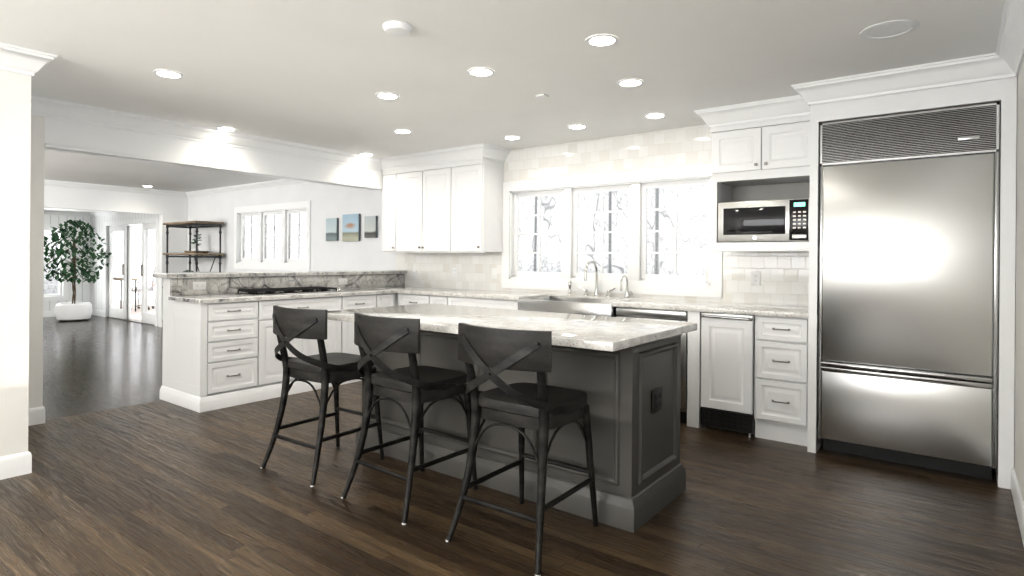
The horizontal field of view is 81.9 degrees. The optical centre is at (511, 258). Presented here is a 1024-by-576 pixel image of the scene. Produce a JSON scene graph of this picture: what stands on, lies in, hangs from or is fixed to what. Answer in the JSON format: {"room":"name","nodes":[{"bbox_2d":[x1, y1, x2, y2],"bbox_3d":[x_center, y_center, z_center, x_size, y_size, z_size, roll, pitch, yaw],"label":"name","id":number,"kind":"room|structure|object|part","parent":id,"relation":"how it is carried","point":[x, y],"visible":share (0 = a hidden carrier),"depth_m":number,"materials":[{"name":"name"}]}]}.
{"room":"kitchen","nodes":[
{"label":"kitchen","id":0,"kind":"room"},
{"bbox_2d":[0,70,44,456],"bbox_3d":[-4.181,0.015,2.671,1.330,2.420,3.600,0,0,37],"label":"wall","id":1,"kind":"structure","parent":0,"point":[22,148],"depth_m":3.37,"materials":[{"name":"white paint"}]},
{"bbox_2d":[0,406,44,479],"bbox_3d":[-4.186,1.163,2.677,1.358,0.125,3.614,0,0,37],"label":"baseboard","id":2,"kind":"structure","parent":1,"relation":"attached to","point":[15,465],"depth_m":3.38,"materials":[{"name":"white wood"}]},
{"bbox_2d":[0,42,56,76],"bbox_3d":[-3.685,-1.128,2.132,0.098,0.125,3.328,0,0,37],"label":"crown molding","id":3,"kind":"structure","parent":1,"relation":"attached to","point":[21,60],"depth_m":3.34,"materials":[{"name":"white wood"}]},
{"bbox_2d":[31,95,383,170],"bbox_3d":[-2.595,-1.119,5.535,0.098,0.125,3.608,0,0,37],"label":"crown molding","id":4,"kind":"structure","parent":1,"relation":"attached to","point":[40,106],"depth_m":5.18,"materials":[{"name":"white wood"}]},
{"bbox_2d":[45,117,382,190],"bbox_3d":[-2.470,-1.006,5.898,0.156,0.348,3.600,0,0,37],"label":"header","id":5,"kind":"object","parent":1,"relation":"attached to","point":[77,138],"visible":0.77,"depth_m":5.29,"materials":[{"name":"white paint"}]},
{"bbox_2d":[43,208,158,316],"bbox_3d":[-9.604,-0.030,9.047,3.500,2.420,7.200,0,0,37],"label":"wall","id":6,"kind":"structure","parent":0,"point":[91,292],"depth_m":12.27,"materials":[{"name":"white paint"}]},
{"bbox_2d":[43,224,68,300],"bbox_3d":[-9.617,0.070,11.769,0.110,1.560,1.250,0,0,37],"label":"window","id":7,"kind":"structure","parent":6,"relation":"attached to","point":[52,297],"depth_m":12.15,"materials":[{"name":"white"}]},
{"bbox_2d":[43,309,103,316],"bbox_3d":[-10.670,1.109,9.723,0.760,0.125,6.599,0,0,37],"label":"baseboard","id":8,"kind":"structure","parent":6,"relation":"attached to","point":[95,312],"depth_m":12.12,"materials":[{"name":"white wood"}]},
{"bbox_2d":[44,210,129,216],"bbox_3d":[-9.618,-0.943,8.938,3.359,0.094,6.599,0,0,37],"label":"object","id":9,"kind":"object","parent":6,"relation":"attached to","point":[79,214],"visible":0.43,"depth_m":12.16,"materials":[{"name":"white"}]},
{"bbox_2d":[58,218,158,325],"bbox_3d":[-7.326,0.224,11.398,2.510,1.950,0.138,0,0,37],"label":"sliding doors","id":10,"kind":"structure","parent":6,"relation":"in","point":[124,313],"depth_m":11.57,"materials":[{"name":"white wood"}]},
{"bbox_2d":[44,186,187,326],"bbox_3d":[-8.126,-0.017,8.001,0.120,2.420,7.320,0,0,37],"label":"wall","id":11,"kind":"structure","parent":0,"point":[167,209],"depth_m":10.30,"materials":[{"name":"white paint"}]},
{"bbox_2d":[44,179,184,197],"bbox_3d":[-8.076,-1.180,7.894,0.073,0.094,7.199,0,0,37],"label":"crown molding","id":12,"kind":"structure","parent":11,"relation":"attached to","point":[53,183],"depth_m":9.79,"materials":[{"name":"white wood"}]},
{"bbox_2d":[113,299,154,320],"bbox_3d":[-7.570,1.206,14.106,8.400,0.023,3.870,0,0,37],"label":"floor","id":13,"kind":"structure","parent":0,"point":[136,315],"depth_m":14.09,"materials":[{"name":"beige brick"}]},
{"bbox_2d":[113,277,137,311],"bbox_3d":[-9.174,0.806,13.643,1.600,0.745,0.350,0,0,37],"label":"desk","id":14,"kind":"object","parent":13,"relation":"on","point":[121,279],"visible":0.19,"depth_m":13.21,"materials":[{"name":"brown wood"}]},
{"bbox_2d":[131,267,154,309],"bbox_3d":[-8.703,0.677,13.929,0.627,1.011,0.720,0,0,37],"label":"patio chair","id":15,"kind":"object","parent":13,"relation":"on","point":[138,289],"visible":0.38,"depth_m":13.84,"materials":[{"name":"silver metal"}]},
{"bbox_2d":[187,183,732,302],"bbox_3d":[-1.274,0.039,7.319,11.620,2.420,0.120,0,0,37],"label":"wall","id":16,"kind":"structure","parent":0,"point":[331,201],"depth_m":8.39,"materials":[{"name":"white paint"}]},
{"bbox_2d":[185,179,310,197],"bbox_3d":[-3.705,-1.144,9.050,5.460,0.094,0.073,0,0,37],"label":"crown molding","id":17,"kind":"structure","parent":16,"relation":"attached to","point":[213,191],"depth_m":9.50,"materials":[{"name":"white wood"}]},
{"bbox_2d":[234,201,310,270],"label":"room window","id":18,"kind":"structure","parent":16,"relation":"in","point":[286,262],"depth_m":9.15,"materials":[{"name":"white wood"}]},
{"bbox_2d":[326,218,338,240],"bbox_3d":[-2.481,-0.406,8.139,0.240,0.310,0.034,0,0,37],"label":"wall art","id":19,"kind":"object","parent":16,"relation":"attached to","point":[332,224],"depth_m":8.11,"materials":[{"name":"grey fabric"}]},
{"bbox_2d":[342,214,360,240],"bbox_3d":[-2.147,-0.418,7.885,0.340,0.360,0.034,0,0,37],"label":"wall art","id":20,"kind":"object","parent":16,"relation":"attached to","point":[351,227],"depth_m":7.86,"materials":[{"name":"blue fabric"}]},
{"bbox_2d":[364,216,377,237],"bbox_3d":[-1.828,-0.415,7.643,0.220,0.280,0.034,0,0,37],"label":"wall art","id":21,"kind":"object","parent":16,"relation":"attached to","point":[370,222],"depth_m":7.62,"materials":[{"name":"grey fabric"}]},
{"bbox_2d":[382,169,397,252],"bbox_3d":[-1.338,-0.568,7.069,0.242,0.965,0.356,0,0,37],"label":"upper cabinet","id":22,"kind":"object","parent":16,"relation":"attached to","point":[389,176],"depth_m":6.93,"materials":[{"name":"white wood"}]},
{"bbox_2d":[394,162,449,252],"bbox_3d":[-0.895,-0.565,6.733,0.870,0.965,0.356,0,0,37],"label":"upper cabinet","id":23,"kind":"object","parent":16,"relation":"attached to","point":[421,193],"depth_m":6.59,"materials":[{"name":"white wood"}]},
{"bbox_2d":[450,158,503,252],"bbox_3d":[-0.373,-0.560,6.336,0.442,0.965,0.356,0,0,37],"label":"upper cabinet","id":24,"kind":"object","parent":16,"relation":"attached to","point":[453,207],"depth_m":6.19,"materials":[{"name":"white wood"}]},
{"bbox_2d":[485,145,510,162],"bbox_3d":[-0.152,-1.099,6.173,0.098,0.125,0.359,0,0,37],"label":"crown molding","id":25,"kind":"structure","parent":16,"relation":"attached to","point":[499,154],"depth_m":6.20,"materials":[{"name":"white wood"}]},
{"bbox_2d":[404,124,808,305],"bbox_3d":[0.529,-0.403,5.874,4.672,1.504,0.006,0,0,37],"label":"tile backsplash","id":26,"kind":"structure","parent":16,"relation":"attached to","point":[784,278],"depth_m":5.46,"materials":[{"name":"white tile"}]},
{"bbox_2d":[412,270,416,278],"bbox_3d":[-1.183,0.190,7.160,0.072,0.115,0.009,0,0,37],"label":"outlet","id":27,"kind":"object","parent":26,"relation":"attached to","point":[414,271],"depth_m":7.16,"materials":[{"name":"white plastic"}]},
{"bbox_2d":[452,267,456,277],"bbox_3d":[-0.657,0.155,6.761,0.072,0.115,0.009,0,0,37],"label":"outlet","id":28,"kind":"object","parent":26,"relation":"attached to","point":[454,269],"depth_m":6.76,"materials":[{"name":"white plastic"}]},
{"bbox_2d":[491,268,496,278],"bbox_3d":[-0.196,0.158,6.409,0.072,0.115,0.012,0,0,37],"label":"outlet","id":29,"kind":"object","parent":26,"relation":"attached to","point":[494,270],"depth_m":6.40,"materials":[{"name":"white plastic"}]},
{"bbox_2d":[751,271,760,285],"bbox_3d":[1.972,0.156,4.766,0.072,0.115,0.009,0,0,37],"label":"outlet","id":30,"kind":"object","parent":26,"relation":"attached to","point":[755,277],"depth_m":4.76,"materials":[{"name":"white plastic"}]},
{"bbox_2d":[501,164,722,297],"bbox_3d":[0.866,-0.248,5.686,2.340,1.130,0.138,0,0,37],"label":"kitchen window","id":31,"kind":"structure","parent":16,"relation":"in","point":[637,184],"depth_m":5.58,"materials":[{"name":"white wood"}]},
{"bbox_2d":[714,197,818,244],"bbox_3d":[1.962,-0.281,4.521,0.650,0.309,0.369,0,0,37],"label":"microwave","id":32,"kind":"object","parent":16,"relation":"attached to","point":[751,220],"depth_m":4.36,"materials":[{"name":"silver metal"}]},
{"bbox_2d":[711,109,829,188],"bbox_3d":[1.968,-0.809,4.523,0.750,0.430,0.416,0,0,37],"label":"upper cabinet","id":33,"kind":"object","parent":16,"relation":"attached to","point":[765,180],"depth_m":4.35,"materials":[{"name":"white wood"}]},
{"bbox_2d":[0,0,1004,191],"bbox_3d":[-5.638,-1.247,8.933,20.700,0.080,11.800,0,0,37],"label":"ceiling","id":34,"kind":"structure","parent":0,"point":[319,73],"depth_m":3.46,"materials":[{"name":"white paint"}]},
{"bbox_2d":[153,69,183,78],"bbox_3d":[-2.120,-1.160,3.642,0.178,0.036,0.165,0,0,37],"label":"recessed light","id":35,"kind":"object","parent":34,"relation":"in","point":[160,72],"depth_m":3.73,"materials":[{"name":"white plastic"}]},
{"bbox_2d":[216,126,236,130],"bbox_3d":[-2.510,-1.163,5.184,0.172,0.036,0.169,0,0,37],"label":"recessed light","id":36,"kind":"object","parent":34,"relation":"in","point":[224,128],"depth_m":5.31,"materials":[{"name":"white plastic"}]},
{"bbox_2d":[375,92,399,98],"bbox_3d":[-0.863,-1.149,4.092,0.172,0.036,0.170,0,0,37],"label":"recessed light","id":37,"kind":"object","parent":34,"relation":"in","point":[383,95],"depth_m":4.19,"materials":[{"name":"white plastic"}]},
{"bbox_2d":[383,21,411,36],"bbox_3d":[-0.563,-1.147,2.894,0.185,0.036,0.178,0,0,37],"label":"smoke detector","id":38,"kind":"object","parent":34,"relation":"in","point":[392,28],"depth_m":2.92,"materials":[{"name":"white plastic"}]},
{"bbox_2d":[393,129,411,133],"bbox_3d":[-0.972,-1.150,5.233,0.172,0.036,0.175,0,0,37],"label":"recessed light","id":39,"kind":"object","parent":34,"relation":"in","point":[403,131],"depth_m":5.37,"materials":[{"name":"white plastic"}]},
{"bbox_2d":[380,143,491,169],"bbox_3d":[-0.865,-1.105,6.425,1.538,0.125,0.098,0,0,37],"label":"crown molding","id":40,"kind":"structure","parent":34,"relation":"attached to","point":[483,150],"depth_m":6.37,"materials":[{"name":"white wood"}]},
{"bbox_2d":[467,67,494,76],"bbox_3d":[-0.187,-1.144,3.553,0.169,0.036,0.170,0,0,37],"label":"recessed light","id":41,"kind":"object","parent":34,"relation":"in","point":[478,71],"depth_m":3.65,"materials":[{"name":"white plastic"}]},
{"bbox_2d":[568,124,586,128],"bbox_3d":[0.552,-1.137,4.993,0.162,0.036,0.178,0,0,37],"label":"recessed light","id":42,"kind":"object","parent":34,"relation":"in","point":[575,126],"depth_m":5.11,"materials":[{"name":"white plastic"}]},
{"bbox_2d":[586,34,617,46],"bbox_3d":[0.462,-1.138,3.024,0.169,0.036,0.171,0,0,37],"label":"recessed light","id":43,"kind":"object","parent":34,"relation":"in","point":[599,40],"depth_m":3.10,"materials":[{"name":"white plastic"}]},
{"bbox_2d":[617,79,643,86],"bbox_3d":[0.753,-1.136,3.744,0.165,0.036,0.173,0,0,37],"label":"recessed light","id":44,"kind":"object","parent":34,"relation":"in","point":[626,82],"depth_m":3.83,"materials":[{"name":"white plastic"}]},
{"bbox_2d":[644,113,665,118],"bbox_3d":[1.113,-1.133,4.591,0.166,0.036,0.173,0,0,37],"label":"recessed light","id":45,"kind":"object","parent":34,"relation":"in","point":[652,115],"depth_m":4.70,"materials":[{"name":"white plastic"}]},
{"bbox_2d":[694,97,809,127],"bbox_3d":[1.768,-1.083,4.338,0.853,0.125,0.118,0,0,37],"label":"crown molding","id":46,"kind":"structure","parent":34,"relation":"attached to","point":[770,109],"depth_m":4.37,"materials":[{"name":"white wood"}]},
{"bbox_2d":[860,19,918,39],"bbox_3d":[1.824,-1.127,2.856,0.240,0.036,0.256,0,0,37],"label":"ceiling speaker","id":47,"kind":"object","parent":34,"relation":"in","point":[888,29],"depth_m":2.93,"materials":[{"name":"white plastic"}]},
{"bbox_2d":[0,315,1023,575],"bbox_3d":[-5.659,1.243,8.933,20.700,0.060,11.800,0,0,37],"label":"floor","id":48,"kind":"structure","parent":0,"point":[160,488],"depth_m":2.98,"materials":[{"name":"brown wood"}]},
{"bbox_2d":[44,219,111,320],"bbox_3d":[-8.531,0.203,11.490,1.176,1.972,1.190,0,0,37],"label":"ficus plant","id":49,"kind":"object","parent":48,"relation":"on","point":[71,311],"visible":0.98,"depth_m":11.40,"materials":[{"name":"green plant"}]},
{"bbox_3d":[-8.543,1.022,11.499,0.600,0.335,0.600,0,0,37],"label":"plant pot","id":50,"kind":"part","parent":49,"relation":"part of","materials":[{"name":"white ceramic"}]},
{"bbox_2d":[162,221,223,321],"bbox_3d":[-5.436,0.297,10.043,1.200,1.835,0.470,0,0,37],"label":"shelf unit","id":51,"kind":"object","parent":48,"relation":"on","point":[196,252],"visible":0.58,"depth_m":9.86,"materials":[{"name":"wood"}]},
{"bbox_2d":[168,294,259,412],"bbox_3d":[-2.606,0.799,5.161,0.560,0.878,0.501,0,0,37],"label":"base cabinet","id":52,"kind":"object","parent":48,"relation":"on","point":[220,342],"depth_m":4.97,"materials":[{"name":"white wood"}]},
{"bbox_2d":[232,290,343,400],"bbox_3d":[-2.187,0.802,5.710,0.557,0.878,0.880,0,0,37],"label":"base cabinet","id":53,"kind":"object","parent":48,"relation":"on","point":[271,369],"depth_m":5.42,"materials":[{"name":"white wood"}]},
{"bbox_2d":[234,286,354,295],"bbox_3d":[-2.102,0.307,5.793,0.380,0.042,1.070,0,0,37],"label":"cooktop","id":54,"kind":"object","parent":53,"relation":"in","point":[289,290],"depth_m":5.61,"materials":[{"name":"silver metal"}]},
{"bbox_2d":[260,305,383,486],"bbox_3d":[-1.141,0.770,3.597,0.504,0.971,0.568,0,0,35],"label":"bar stool","id":55,"kind":"object","parent":48,"relation":"on","point":[325,369],"visible":0.94,"depth_m":3.43,"materials":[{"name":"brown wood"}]},
{"bbox_2d":[312,290,379,383],"bbox_3d":[-1.790,0.806,6.234,0.557,0.878,0.435,0,0,37],"label":"base cabinet","id":56,"kind":"object","parent":48,"relation":"on","point":[353,299],"depth_m":6.00,"materials":[{"name":"white wood"}]},
{"bbox_2d":[372,290,395,306],"bbox_3d":[-1.581,0.807,6.508,0.557,0.878,0.254,0,0,37],"label":"base cabinet","id":57,"kind":"object","parent":48,"relation":"on","point":[387,297],"depth_m":6.34,"materials":[{"name":"white wood"}]},
{"bbox_2d":[396,286,407,305],"bbox_3d":[-1.312,0.810,6.863,0.557,0.878,0.637,0,0,37],"label":"base cabinet","id":58,"kind":"object","parent":48,"relation":"on","point":[397,287],"depth_m":6.68,"materials":[{"name":"white wood"}]},
{"bbox_2d":[341,313,477,524],"bbox_3d":[-0.532,0.775,3.147,0.504,0.971,0.568,0,0,39],"label":"bar stool","id":59,"kind":"object","parent":48,"relation":"on","point":[415,385],"visible":0.96,"depth_m":2.99,"materials":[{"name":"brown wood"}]},
{"bbox_2d":[356,331,685,532],"bbox_3d":[-0.040,0.821,3.591,2.015,0.878,0.650,0,0,37],"label":"kitchen island","id":60,"kind":"object","parent":48,"relation":"on","point":[624,374],"depth_m":2.99,"materials":[{"name":"black wood"}]},
{"bbox_2d":[327,303,696,350],"bbox_3d":[-0.110,0.361,3.465,2.080,0.040,0.990,0,0,37],"label":"island countertop","id":61,"kind":"structure","parent":60,"relation":"on","point":[585,332],"depth_m":3.15,"materials":[{"name":"white stone"}]},
{"bbox_2d":[446,323,597,575],"bbox_3d":[0.066,0.780,2.700,0.504,0.971,0.568,0,0,36],"label":"bar stool","id":62,"kind":"object","parent":48,"relation":"on","point":[542,407],"visible":1,"depth_m":2.54,"materials":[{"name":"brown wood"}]},
{"bbox_2d":[398,293,807,445],"bbox_3d":[0.546,0.826,5.448,4.113,0.878,0.647,0,0,37],"label":"base cabinet","id":63,"kind":"object","parent":48,"relation":"on","point":[781,385],"visible":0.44,"depth_m":4.13,"materials":[{"name":"white wood"}]},
{"bbox_2d":[518,296,623,316],"bbox_3d":[0.587,0.503,5.311,0.952,0.273,0.520,0,0,37],"label":"farmhouse sink","id":64,"kind":"object","parent":63,"relation":"in","point":[584,306],"visible":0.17,"depth_m":5.16,"materials":[{"name":"silver metal"}]},
{"bbox_2d":[396,288,808,317],"bbox_3d":[0.561,0.368,5.434,4.076,0.037,0.648,0,0,37],"label":"countertop","id":65,"kind":"structure","parent":63,"relation":"on","point":[742,308],"depth_m":4.77,"materials":[{"name":"stone"}]},
{"bbox_2d":[568,260,632,297],"bbox_3d":[0.767,0.180,5.465,0.691,0.343,0.254,0,0,37],"label":"faucet set","id":66,"kind":"object","parent":65,"relation":"on","point":[627,294],"visible":1,"depth_m":5.47,"materials":[{"name":"silver metal"}]},
{"bbox_2d":[616,307,687,423],"bbox_3d":[1.256,0.835,4.888,0.598,0.872,0.666,0,0,37],"label":"dishwasher","id":67,"kind":"object","parent":48,"relation":"on","point":[654,314],"visible":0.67,"depth_m":4.56,"materials":[{"name":"silver metal"}]},
{"bbox_2d":[700,312,754,436],"bbox_3d":[1.735,0.837,4.536,0.380,0.875,0.648,0,0,37],"label":"ice maker","id":68,"kind":"object","parent":48,"relation":"on","point":[727,367],"visible":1,"depth_m":4.30,"materials":[{"name":"white wood"}]},
{"bbox_2d":[817,102,999,479],"bbox_3d":[2.577,0.195,3.865,0.919,2.172,0.705,0,0,37],"label":"fridge","id":69,"kind":"object","parent":48,"relation":"on","point":[908,288],"visible":1,"depth_m":3.58,"materials":[{"name":"silver metal"}]},
{"bbox_2d":[1014,58,1023,501],"bbox_3d":[1.093,0.059,0.928,0.120,2.420,7.200,0,0,37],"label":"wall","id":70,"kind":"structure","parent":0,"point":[1019,385],"depth_m":3.07,"materials":[{"name":"white paint"}]},
{"bbox_2d":[786,54,989,111],"bbox_3d":[2.274,-1.079,3.621,1.015,0.125,0.113,0,0,37],"label":"crown molding","id":71,"kind":"structure","parent":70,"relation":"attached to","point":[972,69],"depth_m":3.58,"materials":[{"name":"white wood"}]},
{"bbox_2d":[990,0,1023,79],"bbox_3d":[0.801,-1.091,0.714,0.098,0.125,6.495,0,0,37],"label":"crown molding","id":72,"kind":"structure","parent":70,"relation":"attached to","point":[1005,60],"depth_m":2.97,"materials":[{"name":"white wood"}]},
{"bbox_2d":[1011,468,1023,545],"bbox_3d":[0.816,1.204,0.688,0.014,0.125,6.495,0,0,37],"label":"baseboard","id":73,"kind":"structure","parent":70,"relation":"attached to","point":[1017,498],"depth_m":2.91,"materials":[{"name":"white wood"}]},
{"label":"outside","id":74,"kind":"structure","parent":0,"visible":0},
{"bbox_2d":[43,185,706,293],"bbox_3d":[-3.338,-0.768,7.999,19.500,5.000,7.700,0,0,37],"label":"trees","id":75,"kind":"object","parent":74,"point":[528,208],"depth_m":9.10,"materials":[{"name":"white plant"}]}
]}

